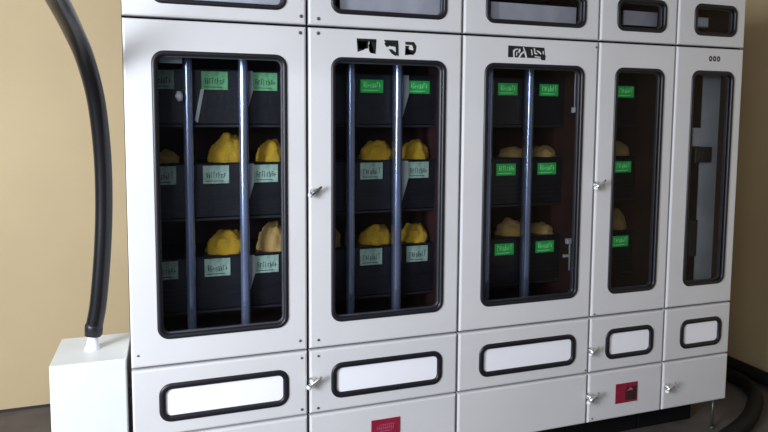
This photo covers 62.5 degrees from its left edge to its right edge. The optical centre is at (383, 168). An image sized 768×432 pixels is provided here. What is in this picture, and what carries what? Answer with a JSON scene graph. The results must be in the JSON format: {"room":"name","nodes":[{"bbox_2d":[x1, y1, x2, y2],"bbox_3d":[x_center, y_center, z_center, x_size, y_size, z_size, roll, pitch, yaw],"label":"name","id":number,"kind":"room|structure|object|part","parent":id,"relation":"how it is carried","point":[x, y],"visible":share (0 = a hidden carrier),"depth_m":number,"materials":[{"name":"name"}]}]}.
{"room":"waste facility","nodes":[
{"label":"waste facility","id":0,"kind":"room"},
{"bbox_2d":[0,0,129,409],"bbox_3d":[-1.378,-0.117,3.863,7.400,3.000,0.120,-1,5,-19],"label":"wall","id":1,"kind":"structure","parent":0,"point":[47,177],"depth_m":3.64,"materials":[{"name":"paint"}]},
{"bbox_2d":[0,404,50,412],"bbox_3d":[-1.366,1.377,3.924,7.400,0.012,0.012,-1,5,-19],"label":"baseboard","id":2,"kind":"structure","parent":1,"relation":"attached to","point":[43,405],"depth_m":3.67,"materials":[{"name":"black wood"}]},
{"bbox_2d":[0,378,767,431],"bbox_3d":[-0.415,1.664,1.332,7.520,0.120,5.800,-1,5,-19],"label":"floor","id":3,"kind":"structure","parent":0,"point":[727,409],"depth_m":3.60,"materials":[{"name":"black"}]},
{"bbox_2d":[49,333,132,431],"bbox_3d":[-1.177,1.080,2.582,0.268,0.828,0.317,-1,5,-19],"label":"junction box","id":4,"kind":"object","parent":3,"relation":"on","point":[90,378],"visible":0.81,"depth_m":2.43,"materials":[{"name":"white paint"}]},
{"bbox_2d":[45,0,112,337],"bbox_3d":[-1.157,-0.342,1.552,0.658,2.198,1.805,2,5,19],"label":"hose","id":5,"kind":"object","parent":4,"relation":"attached to","point":[63,11],"visible":1,"depth_m":2.42,"materials":[{"name":"black rubber"}]},
{"bbox_2d":[121,0,306,431],"bbox_3d":[-0.742,0.301,2.797,0.696,2.350,0.607,-1,5,-19],"label":"tall cabinet","id":6,"kind":"object","parent":3,"relation":"on","point":[243,368],"visible":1,"depth_m":2.55,"materials":[{"name":"white metal"}]},
{"bbox_2d":[158,67,182,124],"bbox_3d":[-0.973,-0.312,2.759,0.216,0.236,0.305,-1,5,-19],"label":"module","id":7,"kind":"object","parent":6,"relation":"on","point":[169,79],"visible":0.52,"depth_m":2.63,"materials":[{"name":"grey plastic"}]},
{"bbox_2d":[160,159,184,219],"bbox_3d":[-0.976,0.086,2.792,0.216,0.236,0.305,-1,5,-19],"label":"module","id":8,"kind":"object","parent":6,"relation":"on","point":[172,174],"visible":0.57,"depth_m":2.67,"materials":[{"name":"grey plastic"}]},
{"bbox_2d":[160,148,179,163],"bbox_3d":[-0.942,-0.057,2.732,0.112,0.060,0.172,-1,5,-19],"label":"bundle","id":9,"kind":"object","parent":8,"relation":"on","point":[167,156],"visible":0.84,"depth_m":2.68,"materials":[{"name":"beige fabric"}]},
{"bbox_2d":[162,245,186,313],"bbox_3d":[-0.978,0.490,2.825,0.216,0.236,0.305,-1,5,-19],"label":"module","id":10,"kind":"object","parent":6,"relation":"on","point":[174,256],"visible":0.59,"depth_m":2.70,"materials":[{"name":"grey plastic"}]},
{"bbox_3d":[-0.818,0.340,2.675,0.038,1.832,0.052,-1,5,-19],"label":"rack post","id":11,"kind":"part","parent":6,"relation":"part of","materials":[{"name":"blue metal"}]},
{"bbox_3d":[-0.645,-0.710,2.446,0.689,0.266,0.030,-1,5,-19],"label":"door","id":12,"kind":"part","parent":6,"relation":"part of","materials":[{"name":"white paint"}]},
{"bbox_2d":[192,68,238,124],"bbox_3d":[-0.766,-0.317,2.829,0.216,0.236,0.305,-1,5,-19],"label":"module","id":13,"kind":"object","parent":6,"relation":"on","point":[214,91],"visible":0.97,"depth_m":2.69,"materials":[{"name":"grey plastic"}]},
{"bbox_2d":[194,159,239,217],"bbox_3d":[-0.769,0.082,2.862,0.216,0.236,0.305,-1,5,-19],"label":"module","id":14,"kind":"object","parent":6,"relation":"on","point":[216,185],"visible":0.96,"depth_m":2.72,"materials":[{"name":"grey plastic"}]},
{"bbox_2d":[207,133,238,162],"bbox_3d":[-0.697,-0.096,2.807,0.169,0.129,0.167,-1,5,-19],"label":"bundle","id":15,"kind":"object","parent":14,"relation":"on","point":[226,149],"visible":0.85,"depth_m":2.76,"materials":[{"name":"yellow fabric"}]},
{"bbox_2d":[195,244,240,310],"bbox_3d":[-0.772,0.485,2.895,0.216,0.236,0.305,-1,5,-19],"label":"module","id":16,"kind":"object","parent":6,"relation":"on","point":[218,283],"visible":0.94,"depth_m":2.76,"materials":[{"name":"grey plastic"}]},
{"bbox_2d":[205,229,239,254],"bbox_3d":[-0.711,0.320,2.845,0.174,0.102,0.167,-3,6,-34],"label":"bundle","id":17,"kind":"object","parent":16,"relation":"on","point":[224,242],"visible":0.88,"depth_m":2.79,"materials":[{"name":"yellow fabric"}]},
{"bbox_3d":[-0.655,0.913,2.581,0.689,0.274,0.030,-1,5,-19],"label":"window panel","id":18,"kind":"part","parent":6,"relation":"part of","materials":[{"name":"white paint"}]},
{"bbox_2d":[159,125,280,126],"bbox_3d":[-0.771,-0.195,2.851,0.648,0.010,0.328,-1,5,-19],"label":"shelf","id":19,"kind":"object","parent":6,"relation":"attached to","point":[159,125],"depth_m":2.70,"materials":[{"name":"black metal"}]},
{"bbox_3d":[-0.643,0.105,2.522,0.508,1.114,0.016,-1,5,-19],"label":"frame","id":20,"kind":"part","parent":6,"relation":"part of","materials":[{"name":"clear glass"}]},
{"bbox_2d":[161,215,280,222],"bbox_3d":[-0.774,0.203,2.884,0.648,0.010,0.328,-1,5,-19],"label":"shelf","id":21,"kind":"object","parent":6,"relation":"attached to","point":[260,216],"depth_m":2.73,"materials":[{"name":"black metal"}]},
{"bbox_2d":[163,303,281,316],"bbox_3d":[-0.776,0.607,2.917,0.648,0.010,0.328,-1,5,-19],"label":"shelf","id":22,"kind":"object","parent":6,"relation":"attached to","point":[280,304],"depth_m":2.77,"materials":[{"name":"black metal"}]},
{"bbox_3d":[-0.637,-0.706,2.455,0.508,0.154,0.016,-1,5,-19],"label":"frame","id":23,"kind":"part","parent":6,"relation":"part of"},
{"bbox_3d":[-0.648,-0.704,2.485,0.520,0.215,0.008,-1,5,-19],"label":"backing plate","id":24,"kind":"part","parent":6,"relation":"part of","materials":[{"name":"white metal"}]},
{"bbox_3d":[-0.603,0.335,2.748,0.038,1.832,0.052,-1,5,-19],"label":"rack post","id":25,"kind":"part","parent":6,"relation":"part of","materials":[{"name":"blue metal"}]},
{"bbox_3d":[-0.657,1.185,2.603,0.689,0.251,0.030,-1,5,-19],"label":"panel","id":26,"kind":"part","parent":6,"relation":"part of","materials":[{"name":"white paint"}]},
{"bbox_2d":[248,70,280,124],"bbox_3d":[-0.567,-0.321,2.896,0.216,0.236,0.305,-1,5,-19],"label":"module","id":27,"kind":"object","parent":6,"relation":"on","point":[264,106],"visible":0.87,"depth_m":2.75,"materials":[{"name":"grey plastic"}]},
{"bbox_2d":[249,158,280,215],"bbox_3d":[-0.569,0.077,2.929,0.216,0.236,0.305,-1,5,-19],"label":"module","id":28,"kind":"object","parent":6,"relation":"on","point":[264,177],"visible":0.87,"depth_m":2.79,"materials":[{"name":"grey plastic"}]},
{"bbox_2d":[255,139,280,161],"bbox_3d":[-0.514,-0.086,2.877,0.138,0.100,0.163,-1,5,-19],"label":"bundle","id":29,"kind":"object","parent":28,"relation":"on","point":[269,151],"visible":0.94,"depth_m":2.82,"materials":[{"name":"yellow fabric"}]},
{"bbox_2d":[250,241,281,305],"bbox_3d":[-0.572,0.481,2.963,0.216,0.236,0.305,-1,5,-19],"label":"module","id":30,"kind":"object","parent":6,"relation":"on","point":[265,267],"visible":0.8,"depth_m":2.82,"materials":[{"name":"grey plastic"}]},
{"bbox_2d":[256,220,281,251],"bbox_3d":[-0.519,0.303,2.912,0.140,0.127,0.162,-1,5,-19],"label":"bundle","id":31,"kind":"object","parent":30,"relation":"on","point":[269,238],"visible":0.86,"depth_m":2.85,"materials":[{"name":"beige fabric"}]},
{"bbox_2d":[305,0,461,431],"bbox_3d":[-0.086,0.288,3.002,0.710,2.350,0.642,-1,5,-19],"label":"tall cabinet","id":32,"kind":"object","parent":3,"relation":"on","point":[381,362],"visible":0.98,"depth_m":2.78,"materials":[{"name":"white metal"}]},
{"bbox_3d":[-0.288,0.897,2.661,0.060,0.049,0.022,-1,5,-19],"label":"lever","id":33,"kind":"part","parent":32,"relation":"part of","materials":[{"name":"silver metal"}]},
{"bbox_3d":[-0.280,0.092,2.600,0.052,0.043,0.019,-1,5,-19],"label":"lever","id":34,"kind":"part","parent":32,"relation":"part of","materials":[{"name":"grey metal"}]},
{"bbox_2d":[335,158,344,211],"bbox_3d":[-0.324,0.072,3.013,0.216,0.236,0.305,-1,5,-19],"label":"module","id":35,"kind":"object","parent":32,"relation":"on","point":[339,164],"visible":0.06,"depth_m":2.90,"materials":[{"name":"grey plastic"}]},
{"bbox_2d":[335,73,344,124],"bbox_3d":[-0.322,-0.327,2.980,0.216,0.236,0.305,-1,5,-19],"label":"module","id":36,"kind":"object","parent":32,"relation":"on","point":[339,77],"visible":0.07,"depth_m":2.87,"materials":[{"name":"grey plastic"}]},
{"bbox_3d":[-0.155,0.326,2.900,0.038,1.832,0.052,-1,5,-19],"label":"rack post","id":37,"kind":"part","parent":32,"relation":"part of","materials":[{"name":"blue metal"}]},
{"bbox_2d":[335,156,391,210],"bbox_3d":[-0.107,0.067,3.087,0.216,0.236,0.305,-1,5,-19],"label":"module","id":38,"kind":"object","parent":32,"relation":"on","point":[372,177],"visible":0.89,"depth_m":2.95,"materials":[{"name":"grey plastic"}]},
{"bbox_2d":[357,140,391,159],"bbox_3d":[-0.042,-0.093,3.039,0.166,0.092,0.166,-3,6,-33],"label":"bundle","id":39,"kind":"object","parent":38,"relation":"on","point":[378,149],"visible":0.97,"depth_m":2.99,"materials":[{"name":"yellow fabric"}]},
{"bbox_2d":[340,235,390,296],"bbox_3d":[-0.109,0.471,3.121,0.216,0.236,0.305,-1,5,-19],"label":"module","id":40,"kind":"object","parent":32,"relation":"on","point":[372,263],"visible":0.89,"depth_m":2.98,"materials":[{"name":"grey plastic"}]},
{"bbox_2d":[357,224,390,245],"bbox_3d":[-0.039,0.312,3.067,0.178,0.090,0.167,-1,5,-19],"label":"bundle","id":41,"kind":"object","parent":40,"relation":"on","point":[376,234],"visible":0.97,"depth_m":3.02,"materials":[{"name":"yellow fabric"}]},
{"bbox_2d":[355,73,391,124],"bbox_3d":[-0.104,-0.331,3.054,0.216,0.236,0.305,-1,5,-19],"label":"module","id":42,"kind":"object","parent":32,"relation":"on","point":[373,92],"visible":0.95,"depth_m":2.92,"materials":[{"name":"grey plastic"}]},
{"bbox_3d":[0.005,0.899,2.805,0.684,0.274,0.030,-1,5,-19],"label":"window panel","id":43,"kind":"part","parent":32,"relation":"part of","materials":[{"name":"white paint"}]},
{"bbox_3d":[0.003,1.171,2.828,0.684,0.251,0.030,-1,5,-19],"label":"panel","id":44,"kind":"part","parent":32,"relation":"part of","materials":[{"name":"white paint"}]},
{"bbox_2d":[335,290,432,300],"bbox_3d":[-0.116,0.593,3.142,0.643,0.010,0.328,-1,5,-19],"label":"shelf","id":45,"kind":"object","parent":32,"relation":"attached to","point":[425,291],"depth_m":3.01,"materials":[{"name":"black metal"}]},
{"bbox_3d":[0.015,-0.724,2.671,0.684,0.266,0.030,-1,5,-19],"label":"door","id":46,"kind":"part","parent":32,"relation":"part of","materials":[{"name":"white paint"}]},
{"bbox_2d":[335,208,433,214],"bbox_3d":[-0.114,0.189,3.108,0.643,0.010,0.328,-1,5,-19],"label":"shelf","id":47,"kind":"object","parent":32,"relation":"attached to","point":[431,210],"depth_m":2.98,"materials":[{"name":"black metal"}]},
{"bbox_2d":[335,125,434,126],"bbox_3d":[-0.111,-0.210,3.075,0.643,0.010,0.328,-1,5,-19],"label":"shelf","id":48,"kind":"object","parent":32,"relation":"attached to","point":[335,125],"depth_m":2.94,"materials":[{"name":"black metal"}]},
{"bbox_3d":[0.008,1.161,2.811,0.135,0.104,0.004,-1,5,-19],"label":"red plate","id":49,"kind":"part","parent":32,"relation":"part of","materials":[{"name":"red plastic"}]},
{"bbox_3d":[0.018,0.090,2.747,0.513,1.114,0.016,-1,5,-19],"label":"frame","id":50,"kind":"part","parent":32,"relation":"part of","materials":[{"name":"clear glass"}]},
{"bbox_3d":[0.039,-0.719,2.718,0.470,0.215,0.008,-1,5,-19],"label":"backing plate","id":51,"kind":"part","parent":32,"relation":"part of","materials":[{"name":"white metal"}]},
{"bbox_3d":[0.023,-0.721,2.680,0.513,0.154,0.016,-1,5,-19],"label":"frame","id":52,"kind":"part","parent":32,"relation":"part of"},
{"bbox_3d":[0.059,0.321,2.973,0.038,1.832,0.052,-1,5,-19],"label":"rack post","id":53,"kind":"part","parent":32,"relation":"part of","materials":[{"name":"blue metal"}]},
{"bbox_2d":[390,233,433,292],"bbox_3d":[0.111,0.466,3.196,0.216,0.236,0.305,-1,5,-19],"label":"module","id":54,"kind":"object","parent":32,"relation":"on","point":[417,259],"visible":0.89,"depth_m":3.06,"materials":[{"name":"grey plastic"}]},
{"bbox_2d":[401,222,428,242],"bbox_3d":[0.143,0.309,3.138,0.145,0.087,0.166,-3,6,-31],"label":"bundle","id":55,"kind":"object","parent":54,"relation":"on","point":[415,233],"visible":0.97,"depth_m":3.09,"materials":[{"name":"yellow fabric"}]},
{"bbox_2d":[391,158,434,208],"bbox_3d":[0.114,0.062,3.162,0.216,0.236,0.305,-1,5,-19],"label":"module","id":56,"kind":"object","parent":32,"relation":"on","point":[418,175],"visible":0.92,"depth_m":3.02,"materials":[{"name":"grey plastic"}]},
{"bbox_2d":[402,139,428,158],"bbox_3d":[0.149,-0.099,3.103,0.147,0.095,0.163,-1,5,-19],"label":"bundle","id":57,"kind":"object","parent":56,"relation":"on","point":[414,149],"visible":0.96,"depth_m":3.05,"materials":[{"name":"yellow fabric"}]},
{"bbox_2d":[402,75,435,124],"bbox_3d":[0.117,-0.336,3.129,0.216,0.236,0.305,-1,5,-19],"label":"module","id":58,"kind":"object","parent":32,"relation":"on","point":[419,91],"visible":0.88,"depth_m":2.99,"materials":[{"name":"grey plastic"}]},
{"bbox_3d":[-0.327,0.476,3.047,0.216,0.236,0.305,-1,5,-19],"label":"module","id":59,"kind":"object","parent":32,"relation":"on","visible":0},
{"bbox_2d":[335,228,340,247],"bbox_3d":[-0.265,0.313,2.995,0.120,0.098,0.168,-1,5,-19],"label":"bundle","id":60,"kind":"object","parent":59,"relation":"on","point":[337,234],"visible":0.17,"depth_m":2.96,"materials":[{"name":"beige plastic"}]},
{"bbox_2d":[454,0,598,431],"bbox_3d":[0.586,0.272,3.249,0.713,2.350,0.607,-1,5,-19],"label":"tall cabinet","id":61,"kind":"object","parent":3,"relation":"on","point":[522,346],"visible":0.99,"depth_m":3.01,"materials":[{"name":"white metal"}]},
{"bbox_3d":[0.502,0.311,3.124,0.038,1.832,0.052,-1,5,-19],"label":"rack post","id":62,"kind":"part","parent":61,"relation":"part of","materials":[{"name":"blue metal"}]},
{"bbox_2d":[490,227,519,284],"bbox_3d":[0.560,0.456,3.348,0.216,0.236,0.305,-1,5,-19],"label":"module","id":63,"kind":"object","parent":61,"relation":"on","point":[504,251],"visible":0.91,"depth_m":3.21,"materials":[{"name":"grey plastic"}]},
{"bbox_2d":[494,217,519,236],"bbox_3d":[0.657,0.298,3.310,0.165,0.087,0.172,-1,5,-19],"label":"bundle","id":64,"kind":"object","parent":63,"relation":"on","point":[508,227],"visible":0.91,"depth_m":3.26,"materials":[{"name":"beige fabric"}]},
{"bbox_2d":[491,154,521,204],"bbox_3d":[0.563,0.053,3.315,0.216,0.236,0.305,-1,5,-19],"label":"module","id":65,"kind":"object","parent":61,"relation":"on","point":[506,172],"visible":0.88,"depth_m":3.18,"materials":[{"name":"grey plastic"}]},
{"bbox_2d":[497,146,521,157],"bbox_3d":[0.662,-0.088,3.282,0.158,0.052,0.162,-1,5,-19],"label":"bundle","id":66,"kind":"object","parent":65,"relation":"on","point":[510,152],"visible":0.87,"depth_m":3.23,"materials":[{"name":"beige fabric"}]},
{"bbox_2d":[493,77,523,124],"bbox_3d":[0.565,-0.346,3.282,0.216,0.236,0.305,-1,5,-19],"label":"module","id":67,"kind":"object","parent":61,"relation":"on","point":[507,92],"visible":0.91,"depth_m":3.14,"materials":[{"name":"grey plastic"}]},
{"bbox_3d":[0.671,1.156,3.055,0.706,0.251,0.030,-1,5,-19],"label":"panel","id":68,"kind":"part","parent":61,"relation":"part of","materials":[{"name":"white paint"}]},
{"bbox_3d":[0.673,0.884,3.033,0.706,0.274,0.030,-1,5,-19],"label":"window panel","id":69,"kind":"part","parent":61,"relation":"part of","materials":[{"name":"white paint"}]},
{"bbox_2d":[489,279,558,286],"bbox_3d":[0.552,0.578,3.369,0.665,0.010,0.328,-1,5,-19],"label":"shelf","id":70,"kind":"object","parent":61,"relation":"attached to","point":[556,281],"depth_m":3.26,"materials":[{"name":"black metal"}]},
{"bbox_2d":[491,202,560,207],"bbox_3d":[0.554,0.174,3.336,0.665,0.010,0.328,-1,5,-19],"label":"shelf","id":71,"kind":"object","parent":61,"relation":"attached to","point":[556,204],"depth_m":3.24,"materials":[{"name":"black metal"}]},
{"bbox_3d":[0.717,0.306,3.197,0.038,1.832,0.052,-1,5,-19],"label":"rack post","id":72,"kind":"part","parent":61,"relation":"part of","materials":[{"name":"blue metal"}]},
{"bbox_3d":[0.678,0.071,2.965,0.706,1.338,0.030,-1,5,-19],"label":"door","id":73,"kind":"part","parent":61,"relation":"part of","materials":[{"name":"white paint"}]},
{"bbox_2d":[493,125,563,126],"bbox_3d":[0.557,-0.224,3.303,0.665,0.010,0.328,-1,5,-19],"label":"shelf","id":74,"kind":"object","parent":61,"relation":"attached to","point":[493,125],"depth_m":3.19,"materials":[{"name":"black metal"}]},
{"bbox_3d":[0.683,-0.739,2.898,0.706,0.266,0.030,-1,5,-19],"label":"door","id":75,"kind":"part","parent":61,"relation":"part of","materials":[{"name":"white paint"}]},
{"bbox_3d":[0.690,0.076,2.976,0.524,1.114,0.016,-1,5,-19],"label":"frame","id":76,"kind":"part","parent":61,"relation":"part of","materials":[{"name":"clear glass"}]},
{"bbox_3d":[0.699,-0.694,2.946,0.455,0.137,0.008,-1,5,-19],"label":"backing plate","id":77,"kind":"part","parent":61,"relation":"part of","materials":[{"name":"white metal"}]},
{"bbox_3d":[0.695,-0.736,2.908,0.524,0.154,0.016,-1,5,-19],"label":"frame","id":78,"kind":"part","parent":61,"relation":"part of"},
{"bbox_2d":[529,232,559,280],"bbox_3d":[0.784,0.451,3.425,0.216,0.236,0.305,-1,5,-19],"label":"module","id":79,"kind":"object","parent":61,"relation":"on","point":[544,249],"visible":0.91,"depth_m":3.29,"materials":[{"name":"grey plastic"}]},
{"bbox_2d":[531,222,552,234],"bbox_3d":[0.830,0.311,3.373,0.136,0.052,0.162,-1,5,-19],"label":"bundle","id":80,"kind":"object","parent":79,"relation":"on","point":[542,228],"visible":0.86,"depth_m":3.32,"materials":[{"name":"beige fabric"}]},
{"bbox_2d":[531,156,562,202],"bbox_3d":[0.787,0.048,3.391,0.216,0.236,0.305,-1,5,-19],"label":"module","id":81,"kind":"object","parent":61,"relation":"on","point":[546,171],"visible":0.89,"depth_m":3.25,"materials":[{"name":"grey plastic"}]},
{"bbox_2d":[533,145,555,156],"bbox_3d":[0.831,-0.096,3.336,0.138,0.059,0.168,-1,5,-19],"label":"bundle","id":82,"kind":"object","parent":81,"relation":"on","point":[538,151],"visible":0.89,"depth_m":3.28,"materials":[{"name":"beige fabric"}]},
{"bbox_2d":[533,78,564,124],"bbox_3d":[0.789,-0.351,3.358,0.216,0.236,0.305,-1,5,-19],"label":"module","id":83,"kind":"object","parent":61,"relation":"on","point":[548,93],"visible":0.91,"depth_m":3.22,"materials":[{"name":"grey plastic"}]},
{"bbox_2d":[565,0,676,431],"bbox_3d":[1.136,0.262,3.416,0.488,2.350,0.646,-1,5,-19],"label":"tall cabinet","id":84,"kind":"object","parent":3,"relation":"on","point":[636,38],"visible":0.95,"depth_m":3.19,"materials":[{"name":"white metal"}]},
{"bbox_3d":[1.040,1.135,3.134,0.065,0.053,0.024,-1,5,-19],"label":"lever","id":85,"kind":"part","parent":84,"relation":"part of","materials":[{"name":"silver metal"}]},
{"bbox_3d":[1.038,0.899,3.119,0.052,0.043,0.019,-1,5,-19],"label":"lever","id":86,"kind":"part","parent":84,"relation":"part of","materials":[{"name":"silver metal"}]},
{"bbox_3d":[1.044,0.076,3.047,0.060,0.049,0.022,-1,5,-19],"label":"lever","id":87,"kind":"part","parent":84,"relation":"part of","materials":[{"name":"silver metal"}]},
{"bbox_2d":[611,272,630,275],"bbox_3d":[1.110,0.566,3.559,0.410,0.010,0.328,-1,5,-19],"label":"shelf","id":88,"kind":"object","parent":84,"relation":"attached to","point":[627,273],"depth_m":3.45,"materials":[{"name":"black metal"}]},
{"bbox_2d":[611,228,632,273],"bbox_3d":[1.231,0.442,3.577,0.216,0.236,0.305,-1,5,-19],"label":"module","id":89,"kind":"object","parent":84,"relation":"on","point":[622,239],"visible":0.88,"depth_m":3.44,"materials":[{"name":"grey plastic"}]},
{"bbox_2d":[613,208,626,229],"bbox_3d":[1.275,0.272,3.519,0.120,0.112,0.168,-1,5,-19],"label":"bundle","id":90,"kind":"object","parent":89,"relation":"on","point":[619,223],"visible":0.48,"depth_m":3.46,"materials":[{"name":"beige fabric"}]},
{"bbox_3d":[1.229,1.144,3.245,0.451,0.251,0.030,-1,5,-19],"label":"panel","id":91,"kind":"part","parent":84,"relation":"part of","materials":[{"name":"white paint"}]},
{"bbox_2d":[614,199,633,201],"bbox_3d":[1.113,0.162,3.525,0.410,0.010,0.328,-1,5,-19],"label":"shelf","id":92,"kind":"object","parent":84,"relation":"attached to","point":[623,200],"depth_m":3.42,"materials":[{"name":"black metal"}]},
{"bbox_2d":[614,155,635,199],"bbox_3d":[1.234,0.038,3.543,0.216,0.236,0.305,-1,5,-19],"label":"module","id":93,"kind":"object","parent":84,"relation":"on","point":[624,188],"visible":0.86,"depth_m":3.41,"materials":[{"name":"grey plastic"}]},
{"bbox_2d":[616,140,629,155],"bbox_3d":[1.276,-0.120,3.486,0.120,0.089,0.172,-1,5,-19],"label":"bundle","id":94,"kind":"object","parent":93,"relation":"on","point":[622,149],"visible":0.56,"depth_m":3.43,"materials":[{"name":"beige fabric"}]},
{"bbox_3d":[1.231,0.872,3.222,0.451,0.274,0.030,-1,5,-19],"label":"window panel","id":95,"kind":"part","parent":84,"relation":"part of","materials":[{"name":"white paint"}]},
{"bbox_3d":[1.238,1.143,3.230,0.135,0.103,0.004,-1,5,-19],"label":"red plate","id":96,"kind":"part","parent":84,"relation":"part of","materials":[{"name":"red plastic"}]},
{"bbox_2d":[617,125,636,126],"bbox_3d":[1.115,-0.236,3.492,0.410,0.010,0.328,-1,5,-19],"label":"shelf","id":97,"kind":"object","parent":84,"relation":"attached to","point":[617,125],"depth_m":3.38,"materials":[{"name":"black metal"}]},
{"bbox_2d":[617,81,638,124],"bbox_3d":[1.236,-0.361,3.510,0.216,0.236,0.305,-1,5,-19],"label":"module","id":98,"kind":"object","parent":84,"relation":"on","point":[627,105],"visible":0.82,"depth_m":3.38,"materials":[{"name":"grey plastic"}]},
{"bbox_3d":[1.236,0.058,3.155,0.451,1.338,0.030,-1,5,-19],"label":"door","id":99,"kind":"part","parent":84,"relation":"part of","materials":[{"name":"white paint"}]},
{"bbox_3d":[1.246,0.063,3.165,0.291,1.114,0.016,-1,5,-19],"label":"frame","id":100,"kind":"part","parent":84,"relation":"part of","materials":[{"name":"clear glass"}]},
{"bbox_3d":[1.241,-0.751,3.088,0.451,0.266,0.030,-1,5,-19],"label":"door","id":101,"kind":"part","parent":84,"relation":"part of","materials":[{"name":"white paint"}]},
{"bbox_3d":[1.287,-0.753,3.176,0.205,0.070,0.008,-1,5,-19],"label":"backing plate","id":102,"kind":"part","parent":84,"relation":"part of","materials":[{"name":"white metal"}]},
{"bbox_3d":[1.251,-0.748,3.098,0.291,0.154,0.016,-1,5,-19],"label":"frame","id":103,"kind":"part","parent":84,"relation":"part of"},
{"bbox_2d":[636,0,745,429],"bbox_3d":[1.575,0.252,3.567,0.447,2.350,0.642,-1,5,-19],"label":"tall cabinet","id":104,"kind":"object","parent":3,"relation":"on","point":[709,33],"visible":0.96,"depth_m":3.34,"materials":[{"name":"white metal"}]},
{"bbox_3d":[1.495,1.137,3.292,0.060,0.049,0.022,-1,5,-19],"label":"lever","id":105,"kind":"part","parent":104,"relation":"part of","materials":[{"name":"silver metal"}]},
{"bbox_3d":[1.658,1.134,3.391,0.433,0.251,0.030,-1,5,-19],"label":"panel","id":106,"kind":"part","parent":104,"relation":"part of","materials":[{"name":"white paint"}]},
{"bbox_3d":[1.660,0.862,3.368,0.433,0.274,0.030,-1,5,-19],"label":"window panel","id":107,"kind":"part","parent":104,"relation":"part of","materials":[{"name":"white paint"}]},
{"bbox_3d":[1.665,0.049,3.301,0.433,1.338,0.030,-1,5,-19],"label":"door","id":108,"kind":"part","parent":104,"relation":"part of","materials":[{"name":"white paint"}]},
{"bbox_3d":[1.766,0.050,3.448,0.126,1.255,0.010,-1,5,-19],"label":"mounting plate","id":109,"kind":"part","parent":104,"relation":"part of","materials":[{"name":"grey metal"}]},
{"bbox_3d":[1.682,0.054,3.313,0.274,1.114,0.016,-1,5,-19],"label":"frame","id":110,"kind":"part","parent":104,"relation":"part of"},
{"bbox_3d":[1.670,-0.760,3.234,0.433,0.266,0.030,-1,5,-19],"label":"door","id":111,"kind":"part","parent":104,"relation":"part of","materials":[{"name":"white paint"}]},
{"bbox_3d":[1.687,-0.757,3.246,0.274,0.154,0.016,-1,5,-19],"label":"frame","id":112,"kind":"part","parent":104,"relation":"part of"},
{"bbox_2d":[719,368,763,431],"bbox_3d":[1.755,1.356,3.931,1.140,0.082,1.532,-1,5,-19],"label":"cable","id":113,"kind":"object","parent":3,"relation":"on","point":[751,413],"visible":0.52,"depth_m":3.62,"materials":[{"name":"black plastic"}]},
{"bbox_2d":[725,0,767,371],"bbox_3d":[3.097,0.033,2.395,0.120,3.000,5.800,-1,5,-19],"label":"wall","id":114,"kind":"structure","parent":0,"point":[748,314],"depth_m":4.17,"materials":[{"name":"paint"}]},
{"bbox_2d":[727,355,767,385],"bbox_3d":[2.186,1.335,4.172,2.298,0.082,0.783,5,7,43],"label":"baseboard","id":115,"kind":"structure","parent":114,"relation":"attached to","point":[756,374],"depth_m":4.14,"materials":[{"name":"black plastic"}]}
]}

